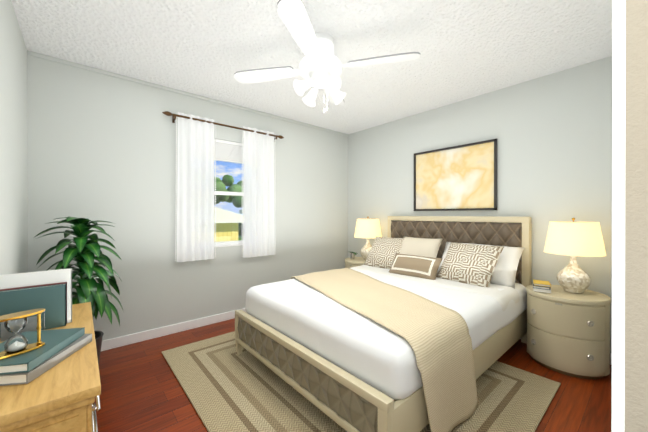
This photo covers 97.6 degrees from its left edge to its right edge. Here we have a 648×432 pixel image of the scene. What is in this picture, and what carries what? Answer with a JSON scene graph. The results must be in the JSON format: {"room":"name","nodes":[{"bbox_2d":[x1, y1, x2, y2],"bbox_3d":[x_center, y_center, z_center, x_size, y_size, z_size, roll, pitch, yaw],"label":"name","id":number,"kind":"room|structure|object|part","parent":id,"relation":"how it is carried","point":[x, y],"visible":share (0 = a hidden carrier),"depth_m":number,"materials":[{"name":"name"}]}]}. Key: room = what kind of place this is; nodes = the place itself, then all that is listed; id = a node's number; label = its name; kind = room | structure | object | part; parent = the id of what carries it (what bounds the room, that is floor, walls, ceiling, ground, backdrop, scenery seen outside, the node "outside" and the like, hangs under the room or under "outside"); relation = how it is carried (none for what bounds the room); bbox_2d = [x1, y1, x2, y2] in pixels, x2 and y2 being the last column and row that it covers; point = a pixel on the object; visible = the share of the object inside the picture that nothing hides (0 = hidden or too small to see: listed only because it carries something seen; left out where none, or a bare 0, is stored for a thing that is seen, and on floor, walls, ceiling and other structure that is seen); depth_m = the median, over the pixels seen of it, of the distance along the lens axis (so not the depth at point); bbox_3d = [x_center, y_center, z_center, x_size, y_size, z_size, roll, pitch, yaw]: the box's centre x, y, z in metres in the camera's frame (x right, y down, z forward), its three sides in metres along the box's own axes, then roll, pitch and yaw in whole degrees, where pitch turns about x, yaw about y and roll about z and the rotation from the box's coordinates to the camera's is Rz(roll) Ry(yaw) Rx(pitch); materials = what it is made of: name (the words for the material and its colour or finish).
{"room":"bedroom","nodes":[
{"label":"bedroom","id":0,"kind":"room"},
{"bbox_2d":[0,0,27,274],"bbox_3d":[-1.212,-0.036,0.866,0.100,2.440,3.660,0,0,-41],"label":"wall","id":1,"kind":"structure","parent":0,"point":[13,168],"depth_m":1.71,"materials":[{"name":"white paint"}]},
{"bbox_2d":[27,55,347,340],"bbox_3d":[-0.996,-0.042,3.367,3.490,2.440,0.150,0,0,-41],"label":"wall","id":2,"kind":"structure","parent":0,"point":[101,147],"depth_m":2.69,"materials":[{"name":"white paint"}]},
{"bbox_2d":[101,308,246,350],"bbox_3d":[-0.943,1.133,3.308,3.490,0.090,0.013,0,0,-41],"label":"baseboard","id":3,"kind":"structure","parent":2,"relation":"attached to","point":[112,343],"depth_m":2.77,"materials":[{"name":"white paint"}]},
{"bbox_2d":[27,50,347,136],"bbox_3d":[-0.942,-1.244,3.302,3.490,0.035,0.014,0,0,-41],"label":"trim","id":4,"kind":"structure","parent":2,"relation":"attached to","point":[61,61],"depth_m":2.74,"materials":[{"name":"white paint"}]},
{"bbox_2d":[162,111,283,261],"bbox_3d":[-1.038,-0.264,3.162,1.370,1.505,0.092,0,0,-41],"label":"curtains","id":5,"kind":"object","parent":2,"relation":"attached to","point":[194,189],"visible":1,"depth_m":2.99,"materials":[{"name":"white fabric"}]},
{"bbox_3d":[-1.041,-0.961,3.164,1.370,0.083,0.082,0,0,-41],"label":"rod","id":6,"kind":"part","parent":5,"relation":"part of","materials":[{"name":"brown metal"}]},
{"bbox_2d":[214,160,242,246],"bbox_3d":[-1.129,-0.245,3.229,0.790,1.192,0.124,0,0,-41],"label":"window","id":7,"kind":"structure","parent":2,"relation":"in","point":[225,204],"depth_m":3.27,"materials":[{"name":"clear glass"}]},
{"bbox_2d":[214,139,242,163],"bbox_3d":[-1.115,-0.725,3.213,0.780,0.229,0.045,0,0,-41],"label":"window blind","id":8,"kind":"object","parent":2,"relation":"attached to","point":[228,151],"visible":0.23,"depth_m":3.22,"materials":[{"name":"white fabric"}]},
{"bbox_2d":[11,0,612,133],"bbox_3d":[0.149,-1.289,2.033,3.690,0.060,3.660,0,0,-41],"label":"ceiling","id":9,"kind":"structure","parent":0,"point":[466,49],"depth_m":2.09,"materials":[{"name":"white paint"}]},
{"bbox_2d":[234,0,420,112],"bbox_3d":[-0.024,-0.989,2.043,1.014,0.537,1.014,0,0,-31],"label":"fan","id":10,"kind":"object","parent":9,"relation":"hanging from","point":[321,66],"visible":1,"depth_m":1.95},
{"bbox_3d":[-0.024,-1.096,2.043,0.310,0.324,0.310,0,0,-41],"label":"motor","id":11,"kind":"part","parent":10,"relation":"part of","materials":[{"name":"white metal"}]},
{"bbox_2d":[93,318,611,431],"bbox_3d":[0.149,1.211,2.039,3.690,0.060,3.660,0,0,-41],"label":"floor","id":12,"kind":"structure","parent":0,"point":[142,390],"depth_m":1.88,"materials":[{"name":"brown wood"}]},
{"bbox_2d":[0,302,100,431],"bbox_3d":[-1.126,0.841,1.120,0.347,0.686,1.050,0,0,-41],"label":"dresser","id":13,"kind":"object","parent":12,"relation":"on","point":[60,396],"visible":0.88,"depth_m":0.81,"materials":[{"name":"brown wood"}]},
{"bbox_2d":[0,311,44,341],"bbox_3d":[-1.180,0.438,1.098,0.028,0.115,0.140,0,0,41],"label":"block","id":14,"kind":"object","parent":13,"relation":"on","point":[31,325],"visible":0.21,"depth_m":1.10,"materials":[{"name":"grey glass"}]},
{"bbox_2d":[0,268,71,337],"bbox_3d":[-1.261,0.373,1.226,0.255,0.245,0.069,0,0,-41],"label":"upright books","id":15,"kind":"object","parent":13,"relation":"on","point":[50,291],"visible":0.79,"depth_m":1.23,"materials":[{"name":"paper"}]},
{"bbox_2d":[0,327,91,385],"bbox_3d":[-0.999,0.467,0.956,0.217,0.059,0.294,0,0,-8],"label":"books","id":16,"kind":"object","parent":13,"relation":"on","point":[60,345],"visible":0.85,"depth_m":0.92,"materials":[{"name":"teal paper"}]},
{"bbox_2d":[0,308,44,359],"bbox_3d":[-0.976,0.375,0.898,0.129,0.120,0.071,0,0,-41],"label":"hourglass","id":17,"kind":"object","parent":16,"relation":"on","point":[16,348],"visible":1,"depth_m":0.90,"materials":[{"name":"gold metal"}]},
{"bbox_3d":[-0.976,0.375,0.898,0.051,0.103,0.051,0,0,-41],"label":"glass","id":18,"kind":"part","parent":17,"relation":"part of","materials":[{"name":"clear glass"}]},
{"bbox_2d":[35,216,123,364],"bbox_3d":[-1.795,0.595,2.082,0.542,1.173,0.543,0,0,-41],"label":"plant","id":19,"kind":"object","parent":12,"relation":"on","point":[83,251],"visible":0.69,"depth_m":2.04,"materials":[{"name":"green plant"}]},
{"bbox_3d":[-1.788,1.041,2.074,0.280,0.280,0.280,0,0,-41],"label":"pot","id":20,"kind":"part","parent":19,"relation":"part of","materials":[{"name":"grey ceramic"}]},
{"bbox_2d":[345,257,365,267],"bbox_3d":[0.535,0.892,3.874,0.500,0.570,0.514,0,0,-41],"label":"nightstand","id":21,"kind":"object","parent":12,"relation":"on","point":[355,262],"visible":0.08,"depth_m":3.76,"materials":[{"name":"beige paint"}]},
{"bbox_2d":[350,252,357,258],"bbox_3d":[0.393,0.549,3.926,0.154,0.112,0.184,0,0,-41],"label":"plant","id":22,"kind":"object","parent":21,"relation":"on","point":[352,255],"visible":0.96,"depth_m":3.89,"materials":[{"name":"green plant"}]},
{"bbox_2d":[354,217,381,259],"bbox_3d":[0.601,0.310,3.877,0.374,0.589,0.374,0,0,-41],"label":"lamp","id":23,"kind":"object","parent":21,"relation":"on","point":[367,229],"visible":0.79,"depth_m":3.75,"materials":[{"name":"beige fabric"}]},
{"bbox_3d":[0.601,0.175,3.877,0.374,0.250,0.374,0,0,-41],"label":"lamp shade","id":24,"kind":"part","parent":23,"relation":"part of","materials":[{"name":"beige fabric"}]},
{"bbox_2d":[161,331,560,431],"bbox_3d":[0.128,1.174,2.202,2.010,0.012,2.330,0,0,-41],"label":"rug","id":25,"kind":"object","parent":12,"relation":"on","point":[225,386],"visible":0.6,"depth_m":1.83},
{"bbox_2d":[235,216,531,431],"bbox_3d":[0.587,0.597,2.506,2.199,1.167,1.677,0,0,-41],"label":"bed","id":26,"kind":"object","parent":12,"relation":"on","point":[415,324],"visible":1,"depth_m":1.87,"materials":[{"name":"white fabric"}]},
{"bbox_2d":[291,268,477,431],"bbox_3d":[0.328,0.863,2.283,1.125,0.567,1.677,0,0,-41],"label":"throw","id":27,"kind":"object","parent":26,"relation":"on","point":[437,326],"depth_m":1.64,"materials":[{"name":"beige fabric"}]},
{"bbox_2d":[245,268,526,399],"bbox_3d":[0.579,0.740,2.502,2.026,0.287,1.610,0,0,-41],"label":"duvet","id":28,"kind":"object","parent":26,"relation":"on","point":[380,326],"depth_m":1.83,"materials":[{"name":"white fabric"}]},
{"bbox_2d":[399,236,442,257],"bbox_3d":[1.004,0.434,3.076,0.305,0.372,0.478,0,0,-41],"label":"cushion","id":29,"kind":"object","parent":26,"relation":"on","point":[426,247],"depth_m":3.04,"materials":[{"name":"beige fabric"}]},
{"bbox_2d":[526,285,610,378],"bbox_3d":[1.924,0.896,2.260,0.500,0.570,0.514,0,0,-41],"label":"nightstand","id":30,"kind":"object","parent":12,"relation":"on","point":[568,333],"visible":0.88,"depth_m":2.07,"materials":[{"name":"beige paint"}]},
{"bbox_2d":[533,280,550,292],"bbox_3d":[1.774,0.577,2.308,0.120,0.062,0.162,0,0,38],"label":"books","id":31,"kind":"object","parent":30,"relation":"on","point":[541,286],"visible":1,"depth_m":2.26,"materials":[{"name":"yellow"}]},
{"bbox_2d":[544,218,605,292],"bbox_3d":[1.990,0.314,2.263,0.374,0.589,0.374,0,0,-41],"label":"lamp","id":32,"kind":"object","parent":30,"relation":"on","point":[573,240],"visible":0.98,"depth_m":2.17,"materials":[{"name":"beige fabric"}]},
{"bbox_3d":[1.990,0.179,2.262,0.374,0.250,0.374,0,0,-41],"label":"lamp shade","id":33,"kind":"part","parent":32,"relation":"part of","materials":[{"name":"beige fabric"}]},
{"bbox_2d":[348,56,611,352],"bbox_3d":[1.510,-0.042,3.207,0.100,2.440,3.660,0,0,-41],"label":"wall","id":34,"kind":"structure","parent":0,"point":[551,133],"depth_m":2.64,"materials":[{"name":"white paint"}]},
{"bbox_2d":[414,139,496,210],"bbox_3d":[1.430,-0.409,3.192,0.030,0.715,0.927,0,0,-41],"label":"framed artwork","id":35,"kind":"object","parent":34,"relation":"attached to","point":[460,178],"visible":0.9,"depth_m":3.14,"materials":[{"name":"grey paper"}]},
{"bbox_2d":[625,0,647,431],"bbox_3d":[0.530,-0.034,0.286,0.014,2.440,0.309,0,0,-41],"label":"wall","id":36,"kind":"structure","parent":0,"point":[636,258],"depth_m":0.39,"materials":[{"name":"beige paint"}]},
{"bbox_3d":[1.516,-0.036,1.137,2.590,2.440,0.312,0,0,-41],"label":"wall","id":37,"kind":"structure","parent":0,"visible":0},
{"bbox_2d":[611,0,625,431],"bbox_3d":[0.448,-0.035,0.428,0.075,2.440,0.013,0,0,-41],"label":"door frame","id":38,"kind":"structure","parent":37,"relation":"attached to","point":[618,192],"depth_m":0.40,"materials":[{"name":"white paint"}]},
{"label":"outside","id":39,"kind":"structure","parent":0,"visible":0},
{"bbox_3d":[-23.182,2.335,41.820,100.000,0.100,86.400,0,0,-41],"label":"lawn","id":40,"kind":"structure","parent":39,"visible":0},
{"bbox_2d":[214,207,242,241],"bbox_3d":[-5.395,1.053,9.564,4.300,2.620,4.100,0,0,-41],"label":"shed","id":41,"kind":"object","parent":40,"relation":"on","point":[222,230],"depth_m":9.06,"materials":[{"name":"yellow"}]},
{"bbox_2d":[214,175,242,207],"bbox_3d":[-14.277,-2.245,38.071,42.747,9.079,14.853,0,0,-41],"label":"trees","id":42,"kind":"object","parent":40,"relation":"on","point":[227,179],"depth_m":37.74,"materials":[{"name":"green plant"}]},
{"bbox_2d":[238,223,242,235],"bbox_3d":[-4.971,1.349,35.982,80.000,1.900,1.000,0,0,-41],"label":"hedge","id":43,"kind":"object","parent":40,"relation":"on","point":[240,229],"depth_m":31.59,"materials":[{"name":"green plant"}]}
]}

